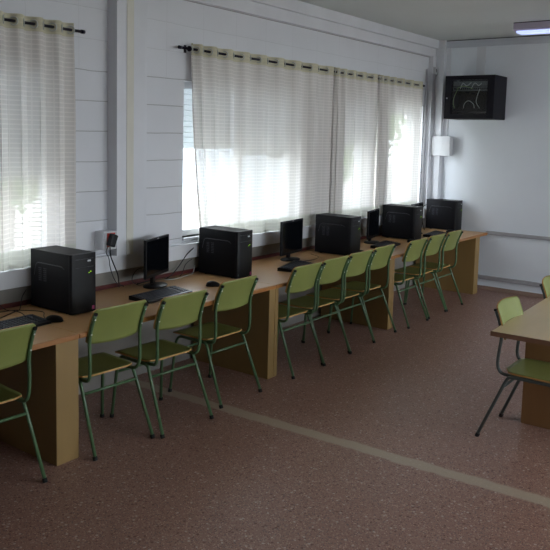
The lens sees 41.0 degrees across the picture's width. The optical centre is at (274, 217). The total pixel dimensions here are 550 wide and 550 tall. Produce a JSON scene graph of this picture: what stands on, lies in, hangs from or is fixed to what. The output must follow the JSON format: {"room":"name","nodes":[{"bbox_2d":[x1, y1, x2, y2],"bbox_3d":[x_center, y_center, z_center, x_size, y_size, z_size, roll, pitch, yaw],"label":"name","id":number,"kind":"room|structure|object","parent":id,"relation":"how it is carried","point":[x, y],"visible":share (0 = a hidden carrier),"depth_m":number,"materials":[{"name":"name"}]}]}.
{"room":"computer lab","nodes":[
{"label":"computer lab","id":0,"kind":"room"},
{"bbox_2d":[0,0,428,253],"bbox_3d":[-1.632,-0.278,4.956,0.220,3.140,12.020,6,8,36],"label":"wall","id":1,"kind":"structure","parent":0,"point":[171,24],"depth_m":5.74,"materials":[{"name":"white paint"}]},
{"bbox_2d":[4,18,85,33],"bbox_3d":[-2.030,-1.171,4.039,0.071,0.060,2.430,6,8,36],"label":"curtain rod","id":2,"kind":"object","parent":1,"relation":"attached to","point":[5,19],"visible":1,"depth_m":4.76,"materials":[{"name":"black metal"}]},
{"bbox_2d":[0,10,75,270],"bbox_3d":[-2.013,-0.421,4.146,0.052,1.603,2.172,6,8,36],"label":"curtain","id":3,"kind":"object","parent":2,"relation":"hanging from","point":[38,108],"visible":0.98,"depth_m":4.76,"materials":[{"name":"fabric"}]},
{"bbox_2d":[95,230,115,249],"bbox_3d":[-1.217,0.162,5.305,0.109,0.132,0.118,6,8,36],"label":"wall socket","id":4,"kind":"object","parent":1,"relation":"attached to","point":[101,236],"visible":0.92,"depth_m":5.26,"materials":[{"name":"white paint"}]},
{"bbox_2d":[106,234,123,286],"bbox_3d":[-1.143,0.318,5.339,0.063,0.422,0.227,3,7,16],"label":"power adapter","id":5,"kind":"object","parent":4,"relation":"hanging from","point":[112,239],"visible":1,"depth_m":5.24,"materials":[{"name":"black plastic"}]},
{"bbox_2d":[108,0,146,255],"bbox_3d":[-1.056,-0.704,5.403,0.104,1.945,0.355,6,8,36],"label":"pillar","id":6,"kind":"structure","parent":1,"relation":"attached to","point":[127,19],"depth_m":5.33,"materials":[{"name":"white paint"}]},
{"bbox_2d":[182,82,198,240],"bbox_3d":[-0.319,-0.522,6.675,0.215,1.290,1.670,6,8,36],"label":"window","id":7,"kind":"structure","parent":1,"relation":"in","point":[188,138],"depth_m":6.20,"materials":[{"name":"white"}]},
{"bbox_2d":[183,89,193,147],"bbox_3d":[-0.625,-0.866,6.349,0.014,0.540,0.815,6,8,36],"label":"roller shutter","id":8,"kind":"object","parent":7,"relation":"attached to","point":[188,138],"depth_m":6.20,"materials":[{"name":"plastic"}]},
{"bbox_2d":[0,233,381,309],"bbox_3d":[-1.607,0.554,4.896,0.010,0.030,11.830,6,8,36],"label":"trim","id":9,"kind":"structure","parent":1,"relation":"attached to","point":[28,301],"depth_m":5.67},
{"bbox_2d":[0,225,415,394],"bbox_3d":[-1.623,0.869,4.937,0.012,0.865,11.830,6,8,36],"label":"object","id":10,"kind":"structure","parent":1,"relation":"attached to","point":[14,294],"depth_m":5.74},
{"bbox_2d":[0,209,424,289],"bbox_3d":[-1.594,0.373,4.869,0.055,0.134,11.830,6,8,36],"label":"trim","id":11,"kind":"structure","parent":1,"relation":"attached to","point":[11,278],"depth_m":5.57,"materials":[{"name":"white paint"}]},
{"bbox_2d":[178,45,424,86],"bbox_3d":[0.551,-1.491,7.500,0.071,0.060,4.400,6,8,36],"label":"curtain rod","id":12,"kind":"object","parent":1,"relation":"attached to","point":[189,48],"visible":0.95,"depth_m":6.54,"materials":[{"name":"black metal"}]},
{"bbox_2d":[191,43,333,232],"bbox_3d":[-0.063,-0.663,6.762,0.052,1.603,2.105,6,8,36],"label":"curtain","id":13,"kind":"object","parent":12,"relation":"hanging from","point":[262,128],"visible":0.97,"depth_m":6.65,"materials":[{"name":"fabric"}]},
{"bbox_2d":[328,67,377,216],"bbox_3d":[0.851,-0.776,7.987,0.052,1.603,0.911,6,8,36],"label":"curtain","id":14,"kind":"object","parent":12,"relation":"hanging from","point":[354,102],"visible":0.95,"depth_m":7.97,"materials":[{"name":"fabric"}]},
{"bbox_2d":[373,75,422,214],"bbox_3d":[1.478,-0.854,8.829,0.052,1.603,1.125,6,8,36],"label":"curtain","id":15,"kind":"object","parent":12,"relation":"hanging from","point":[399,105],"visible":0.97,"depth_m":8.80,"materials":[{"name":"fabric"}]},
{"bbox_2d":[184,0,427,56],"bbox_3d":[-1.508,-1.616,4.740,0.006,0.008,12.020,6,8,36],"label":"trim","id":16,"kind":"structure","parent":1,"relation":"attached to","point":[184,0],"depth_m":6.97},
{"bbox_2d":[190,0,438,56],"bbox_3d":[-1.471,-1.721,4.703,0.090,0.210,12.020,6,8,36],"label":"ceiling beam","id":17,"kind":"structure","parent":1,"relation":"attached to","point":[294,12],"depth_m":7.37,"materials":[{"name":"white paint"}]},
{"bbox_2d":[420,69,427,201],"bbox_3d":[1.914,-1.018,9.461,0.016,1.750,0.016,6,8,36],"label":"conduit","id":18,"kind":"object","parent":1,"relation":"attached to","point":[427,69],"visible":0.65,"depth_m":9.45,"materials":[{"name":"white paint"}]},
{"bbox_2d":[422,40,446,227],"bbox_3d":[2.054,-0.700,9.574,0.170,3.140,0.180,6,8,36],"label":"trim","id":19,"kind":"structure","parent":1,"relation":"attached to","point":[434,111],"depth_m":9.49,"materials":[{"name":"white paint"}]},
{"bbox_2d":[433,67,437,74],"bbox_3d":[2.049,-1.872,9.413,0.052,0.095,0.070,6,8,36],"label":"junction box","id":20,"kind":"object","parent":1,"relation":"attached to","point":[435,69],"visible":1,"depth_m":9.38,"materials":[{"name":"grey plastic"}]},
{"bbox_2d":[0,285,549,549],"bbox_3d":[1.486,1.677,2.812,8.250,0.120,12.420,6,8,36],"label":"floor","id":21,"kind":"structure","parent":0,"point":[374,447],"depth_m":4.30,"materials":[{"name":"brown tile"}]},
{"bbox_2d":[0,323,47,482],"bbox_3d":[-1.560,0.979,3.904,0.543,0.886,0.459,7,8,39],"label":"chair","id":22,"kind":"object","parent":21,"relation":"on","point":[16,343],"visible":1,"depth_m":3.87,"materials":[{"name":"green metal"}]},
{"bbox_2d":[0,312,78,465],"bbox_3d":[-2.055,1.066,3.654,0.822,0.735,2.033,6,8,36],"label":"computer desk","id":23,"kind":"object","parent":21,"relation":"on","point":[52,404],"visible":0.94,"depth_m":4.19,"materials":[{"name":"laminate"}]},
{"bbox_2d":[0,289,26,317],"bbox_3d":[-1.658,0.559,4.516,0.029,0.110,0.636,2,6,6],"label":"cable","id":24,"kind":"object","parent":23,"relation":"on","point":[26,289],"visible":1,"depth_m":4.71,"materials":[{"name":"black plastic"}]},
{"bbox_2d":[0,314,50,329],"bbox_3d":[-1.534,0.625,4.254,0.190,0.034,0.450,5,7,32],"label":"keyboard","id":25,"kind":"object","parent":23,"relation":"on","point":[38,321],"visible":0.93,"depth_m":4.33,"materials":[{"name":"black plastic"}]},
{"bbox_2d":[0,312,77,344],"bbox_3d":[-2.051,0.715,3.619,0.810,0.030,2.033,6,8,36],"label":"countertop","id":26,"kind":"structure","parent":23,"relation":"on","point":[44,333],"depth_m":4.19,"materials":[{"name":"laminate"}]},
{"bbox_2d":[78,299,154,460],"bbox_3d":[-1.082,0.923,4.511,0.543,0.886,0.459,7,8,39],"label":"chair","id":27,"kind":"object","parent":21,"relation":"on","point":[112,323],"visible":0.84,"depth_m":4.39,"materials":[{"name":"green metal"}]},
{"bbox_2d":[0,271,275,378],"bbox_3d":[-0.888,0.921,5.219,0.822,0.735,1.878,6,8,36],"label":"computer desk","id":28,"kind":"object","parent":21,"relation":"on","point":[260,336],"visible":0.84,"depth_m":5.71,"materials":[{"name":"laminate"}]},
{"bbox_2d":[1,310,44,317],"bbox_3d":[-1.552,0.602,4.586,0.384,0.006,0.194,3,6,11],"label":"cable","id":29,"kind":"object","parent":28,"relation":"on","point":[8,310],"visible":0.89,"depth_m":4.67,"materials":[{"name":"black plastic"}]},
{"bbox_2d":[45,315,63,322],"bbox_3d":[-1.330,0.606,4.435,0.112,0.040,0.060,-1,7,-18],"label":"computer mouse","id":30,"kind":"object","parent":28,"relation":"on","point":[53,318],"visible":0.98,"depth_m":4.42,"materials":[{"name":"black plastic"}]},
{"bbox_2d":[31,245,95,314],"bbox_3d":[-1.363,0.399,4.749,0.424,0.382,0.206,6,8,36],"label":"computer tower","id":31,"kind":"object","parent":28,"relation":"on","point":[63,279],"visible":1,"depth_m":4.65,"materials":[{"name":"black metal"}]},
{"bbox_2d":[38,267,45,280],"bbox_3d":[-1.488,0.364,4.714,0.080,0.084,0.002,6,8,36],"label":"vent","id":32,"kind":"object","parent":31,"relation":"attached to","point":[41,270],"depth_m":4.72,"materials":[{"name":"grey"}]},
{"bbox_2d":[0,271,272,333],"bbox_3d":[-0.884,0.570,5.184,0.810,0.030,1.878,6,8,36],"label":"countertop","id":33,"kind":"structure","parent":28,"relation":"on","point":[78,323],"depth_m":5.13,"materials":[{"name":"laminate"}]},
{"bbox_2d":[143,234,168,288],"bbox_3d":[-0.895,0.331,5.518,0.170,0.372,0.390,3,7,17],"label":"monitor","id":34,"kind":"object","parent":28,"relation":"on","point":[156,249],"visible":1,"depth_m":5.48,"materials":[{"name":"black plastic"}]},
{"bbox_2d":[129,286,191,303],"bbox_3d":[-0.802,0.539,5.195,0.190,0.034,0.450,6,8,33],"label":"keyboard","id":35,"kind":"object","parent":28,"relation":"on","point":[152,296],"visible":0.99,"depth_m":5.14,"materials":[{"name":"black plastic"}]},
{"bbox_2d":[137,247,193,283],"bbox_3d":[-0.861,0.378,5.819,0.029,0.224,0.623,6,8,36],"label":"cable","id":36,"kind":"object","parent":28,"relation":"on","point":[193,247],"visible":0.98,"depth_m":5.90,"materials":[{"name":"black plastic"}]},
{"bbox_2d":[158,259,191,279],"bbox_3d":[-0.790,0.417,5.894,0.040,0.133,0.382,6,8,34],"label":"cable","id":37,"kind":"object","parent":28,"relation":"on","point":[191,259],"visible":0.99,"depth_m":5.90,"materials":[{"name":"black plastic"}]},
{"bbox_2d":[206,281,219,286],"bbox_3d":[-0.470,0.500,5.581,0.112,0.040,0.060,1,6,-4],"label":"computer mouse","id":38,"kind":"object","parent":28,"relation":"on","point":[209,283],"visible":0.94,"depth_m":5.56,"materials":[{"name":"black plastic"}]},
{"bbox_2d":[110,289,213,438],"bbox_3d":[-0.745,0.895,4.846,0.543,0.886,0.459,7,8,39],"label":"chair","id":39,"kind":"object","parent":21,"relation":"on","point":[176,311],"visible":0.94,"depth_m":4.75,"materials":[{"name":"green metal"}]},
{"bbox_2d":[168,275,261,408],"bbox_3d":[-0.432,0.845,5.366,0.543,0.886,0.459,6,8,37],"label":"chair","id":40,"kind":"object","parent":21,"relation":"on","point":[232,294],"visible":0.99,"depth_m":5.27,"materials":[{"name":"green metal"}]},
{"bbox_2d":[198,249,393,376],"bbox_3d":[0.254,0.779,6.750,0.822,0.735,1.948,6,8,36],"label":"computer desk","id":41,"kind":"object","parent":21,"relation":"on","point":[265,269],"visible":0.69,"depth_m":7.27,"materials":[{"name":"laminate"}]},
{"bbox_2d":[199,225,252,278],"bbox_3d":[-0.403,0.280,6.036,0.424,0.382,0.206,6,8,36],"label":"computer tower","id":42,"kind":"object","parent":41,"relation":"on","point":[223,251],"visible":1,"depth_m":5.94,"materials":[{"name":"black metal"}]},
{"bbox_2d":[206,242,213,252],"bbox_3d":[-0.528,0.245,6.001,0.080,0.084,0.002,6,8,36],"label":"vent","id":43,"kind":"object","parent":42,"relation":"attached to","point":[209,245],"depth_m":6.00,"materials":[{"name":"grey"}]},
{"bbox_2d":[198,249,343,284],"bbox_3d":[0.258,0.429,6.715,0.810,0.030,1.948,6,8,36],"label":"countertop","id":44,"kind":"structure","parent":41,"relation":"on","point":[265,269],"depth_m":6.59,"materials":[{"name":"laminate"}]},
{"bbox_2d":[280,218,302,261],"bbox_3d":[0.146,0.208,6.849,0.170,0.373,0.415,5,7,29],"label":"monitor","id":45,"kind":"object","parent":41,"relation":"on","point":[291,231],"visible":0.95,"depth_m":6.81,"materials":[{"name":"black plastic"}]},
{"bbox_2d":[277,260,311,271],"bbox_3d":[0.188,0.424,6.447,0.190,0.034,0.450,4,7,20],"label":"keyboard","id":46,"kind":"object","parent":41,"relation":"on","point":[290,266],"visible":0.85,"depth_m":6.40,"materials":[{"name":"black plastic"}]},
{"bbox_2d":[315,213,360,255],"bbox_3d":[0.625,0.167,7.286,0.424,0.382,0.206,6,8,36],"label":"computer tower","id":47,"kind":"object","parent":41,"relation":"on","point":[340,234],"visible":0.95,"depth_m":7.19,"materials":[{"name":"black metal"}]},
{"bbox_2d":[277,262,325,378],"bbox_3d":[0.082,0.785,6.015,0.543,0.886,0.459,6,8,37],"label":"chair","id":48,"kind":"object","parent":21,"relation":"on","point":[302,278],"visible":0.79,"depth_m":5.87,"materials":[{"name":"green plastic"}]},
{"bbox_2d":[278,255,351,365],"bbox_3d":[0.336,0.751,6.379,0.543,0.886,0.459,6,8,37],"label":"chair","id":49,"kind":"object","parent":21,"relation":"on","point":[333,269],"visible":0.87,"depth_m":6.30,"materials":[{"name":"green plastic"}]},
{"bbox_2d":[301,249,375,353],"bbox_3d":[0.591,0.718,6.739,0.543,0.886,0.459,6,8,37],"label":"chair","id":50,"kind":"object","parent":21,"relation":"on","point":[358,264],"visible":0.85,"depth_m":6.67,"materials":[{"name":"green plastic"}]},
{"bbox_2d":[327,244,396,340],"bbox_3d":[0.851,0.682,7.121,0.543,0.886,0.459,6,8,36],"label":"chair","id":51,"kind":"object","parent":21,"relation":"on","point":[382,255],"visible":0.83,"depth_m":7.05,"materials":[{"name":"green plastic"}]},
{"bbox_2d":[394,238,428,328],"bbox_3d":[1.267,0.637,7.620,0.543,0.886,0.459,6,8,36],"label":"chair","id":52,"kind":"object","parent":21,"relation":"on","point":[414,250],"visible":0.72,"depth_m":7.46,"materials":[{"name":"green plastic"}]},
{"bbox_2d":[394,233,446,318],"bbox_3d":[1.555,0.597,8.039,0.543,0.886,0.459,6,8,36],"label":"chair","id":53,"kind":"object","parent":21,"relation":"on","point":[434,244],"visible":0.9,"depth_m":7.93,"materials":[{"name":"green plastic"}]},
{"bbox_2d":[360,228,487,328],"bbox_3d":[1.586,0.614,8.537,0.822,0.735,2.518,6,8,36],"label":"computer desk","id":54,"kind":"object","parent":21,"relation":"on","point":[465,271],"visible":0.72,"depth_m":9.10,"materials":[{"name":"laminate"}]},
{"bbox_2d":[364,208,379,243],"bbox_3d":[1.070,0.096,8.105,0.170,0.365,0.430,4,7,23],"label":"monitor","id":55,"kind":"object","parent":54,"relation":"on","point":[372,215],"visible":0.97,"depth_m":8.05,"materials":[{"name":"black plastic"}]},
{"bbox_2d":[370,240,400,248],"bbox_3d":[1.182,0.292,7.864,0.190,0.034,0.450,5,7,26],"label":"keyboard","id":56,"kind":"object","parent":54,"relation":"on","point":[386,242],"visible":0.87,"depth_m":7.86,"materials":[{"name":"black plastic"}]},
{"bbox_2d":[382,204,422,239],"bbox_3d":[1.476,0.050,8.536,0.424,0.382,0.206,6,8,36],"label":"computer tower","id":57,"kind":"object","parent":54,"relation":"on","point":[401,221],"visible":0.98,"depth_m":8.44,"materials":[{"name":"black metal"}]},
{"bbox_2d":[411,202,422,233],"bbox_3d":[1.718,0.011,8.974,0.170,0.373,0.410,5,7,29],"label":"monitor","id":58,"kind":"object","parent":54,"relation":"on","point":[420,203],"visible":0.19,"depth_m":9.02,"materials":[{"name":"black plastic"}]},
{"bbox_2d":[360,228,485,255],"bbox_3d":[1.590,0.263,8.502,0.810,0.030,2.518,6,8,36],"label":"countertop","id":59,"kind":"structure","parent":54,"relation":"on","point":[400,249],"depth_m":8.39,"materials":[{"name":"laminate"}]},
{"bbox_2d":[423,230,446,236],"bbox_3d":[1.942,0.199,8.865,0.190,0.034,0.450,5,7,28],"label":"keyboard","id":60,"kind":"object","parent":54,"relation":"on","point":[435,232],"visible":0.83,"depth_m":8.83,"materials":[{"name":"black plastic"}]},
{"bbox_2d":[425,198,462,230],"bbox_3d":[2.181,-0.039,9.490,0.424,0.382,0.206,6,8,36],"label":"computer tower","id":61,"kind":"object","parent":54,"relation":"on","point":[446,214],"visible":0.98,"depth_m":9.39,"materials":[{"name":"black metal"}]},
{"bbox_2d":[405,229,462,311],"bbox_3d":[1.827,0.564,8.396,0.543,0.886,0.459,6,8,36],"label":"chair","id":62,"kind":"object","parent":21,"relation":"on","point":[451,241],"visible":0.84,"depth_m":8.31,"materials":[{"name":"green plastic"}]},
{"bbox_2d":[475,296,549,436],"bbox_3d":[1.639,0.979,4.692,0.543,0.871,0.459,6,8,36],"label":"chair","id":63,"kind":"object","parent":21,"relation":"on","point":[528,370],"visible":0.84,"depth_m":4.68,"materials":[{"name":"green plastic"}]},
{"bbox_2d":[490,296,549,429],"bbox_3d":[2.198,1.011,5.078,0.804,0.740,2.004,6,8,35],"label":"table","id":64,"kind":"object","parent":21,"relation":"on","point":[532,327],"visible":0.94,"depth_m":4.85,"materials":[{"name":"laminate"}]},
{"bbox_2d":[522,275,549,391],"bbox_3d":[2.226,0.900,5.528,0.543,0.871,0.459,6,8,36],"label":"chair","id":65,"kind":"object","parent":21,"relation":"on","point":[545,286],"visible":0.43,"depth_m":5.50,"materials":[{"name":"green plastic"}]},
{"bbox_2d":[298,0,549,40],"bbox_3d":[1.566,-1.562,2.453,8.250,0.120,12.420,6,8,36],"label":"ceiling","id":66,"kind":"structure","parent":0,"point":[447,20],"depth_m":7.43,"materials":[{"name":"paint"}]},
{"bbox_2d":[513,20,549,34],"bbox_3d":[3.095,-1.973,7.554,1.250,0.112,0.184,6,8,36],"label":"ceiling lamp","id":67,"kind":"object","parent":66,"relation":"attached to","point":[531,27],"visible":1,"depth_m":7.75,"materials":[{"name":"grey"}]},
{"bbox_2d":[516,29,549,34],"bbox_3d":[3.094,-1.930,7.558,1.190,0.024,0.176,6,8,36],"label":"diffuser","id":68,"kind":"object","parent":67,"relation":"attached to","point":[520,31],"depth_m":7.77,"materials":[{"name":"white plastic"}]},
{"bbox_2d":[440,43,549,292],"bbox_3d":[5.120,-0.399,7.553,7.970,3.140,0.200,6,8,36],"label":"wall","id":69,"kind":"structure","parent":0,"point":[499,170],"depth_m":9.07,"materials":[{"name":"paint"}]},
{"bbox_2d":[430,136,452,155],"bbox_3d":[2.146,-0.923,9.502,0.281,0.251,0.112,6,8,36],"label":"wall box","id":70,"kind":"object","parent":69,"relation":"attached to","point":[440,145],"visible":1,"depth_m":9.44,"materials":[{"name":"grey plastic"}]},
{"bbox_2d":[443,46,485,135],"bbox_3d":[2.397,-1.588,9.336,0.510,1.115,0.020,6,8,36],"label":"trim","id":71,"kind":"structure","parent":69,"relation":"attached to","point":[481,51],"depth_m":9.21,"materials":[{"name":"white paint"}]},
{"bbox_2d":[444,75,506,119],"bbox_3d":[2.460,-1.467,9.049,0.620,0.520,0.418,6,8,36],"label":"upper cabinet","id":72,"kind":"object","parent":69,"relation":"attached to","point":[467,97],"visible":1,"depth_m":8.98,"materials":[{"name":"black metal"}]},
{"bbox_2d":[452,108,485,112],"bbox_3d":[2.459,-1.318,9.070,0.470,0.040,0.290,6,8,36],"label":"switch","id":73,"kind":"object","parent":72,"relation":"attached to","point":[461,110],"depth_m":8.99,"materials":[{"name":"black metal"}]},
{"bbox_2d":[447,34,549,47],"bbox_3d":[5.246,-1.887,7.178,7.580,0.095,0.030,6,8,36],"label":"trim","id":74,"kind":"structure","parent":69,"relation":"attached to","point":[533,39],"depth_m":9.00,"materials":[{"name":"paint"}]},
{"bbox_2d":[478,274,541,286],"bbox_3d":[5.174,1.027,7.501,7.580,0.050,0.030,6,8,36],"label":"trim","id":75,"kind":"structure","parent":69,"relation":"attached to","point":[515,281],"depth_m":9.15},
{"bbox_2d":[477,284,543,298],"bbox_3d":[5.174,1.160,7.521,7.580,0.050,0.018,6,8,36],"label":"baseboard","id":76,"kind":"structure","parent":69,"relation":"attached to","point":[516,292],"depth_m":9.16,"materials":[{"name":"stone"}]},
{"bbox_2d":[486,231,549,240],"bbox_3d":[5.450,0.484,7.248,6.930,0.043,0.025,6,8,36],"label":"trim","id":77,"kind":"structure","parent":69,"relation":"attached to","point":[488,232],"depth_m":9.04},
{"label":"outside","id":78,"kind":"structure","parent":0,"visible":0},
{"bbox_2d":[182,206,198,228],"bbox_3d":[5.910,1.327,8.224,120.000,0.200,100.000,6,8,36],"label":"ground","id":79,"kind":"structure","parent":78,"point":[190,213],"depth_m":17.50,"materials":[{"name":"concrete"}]},
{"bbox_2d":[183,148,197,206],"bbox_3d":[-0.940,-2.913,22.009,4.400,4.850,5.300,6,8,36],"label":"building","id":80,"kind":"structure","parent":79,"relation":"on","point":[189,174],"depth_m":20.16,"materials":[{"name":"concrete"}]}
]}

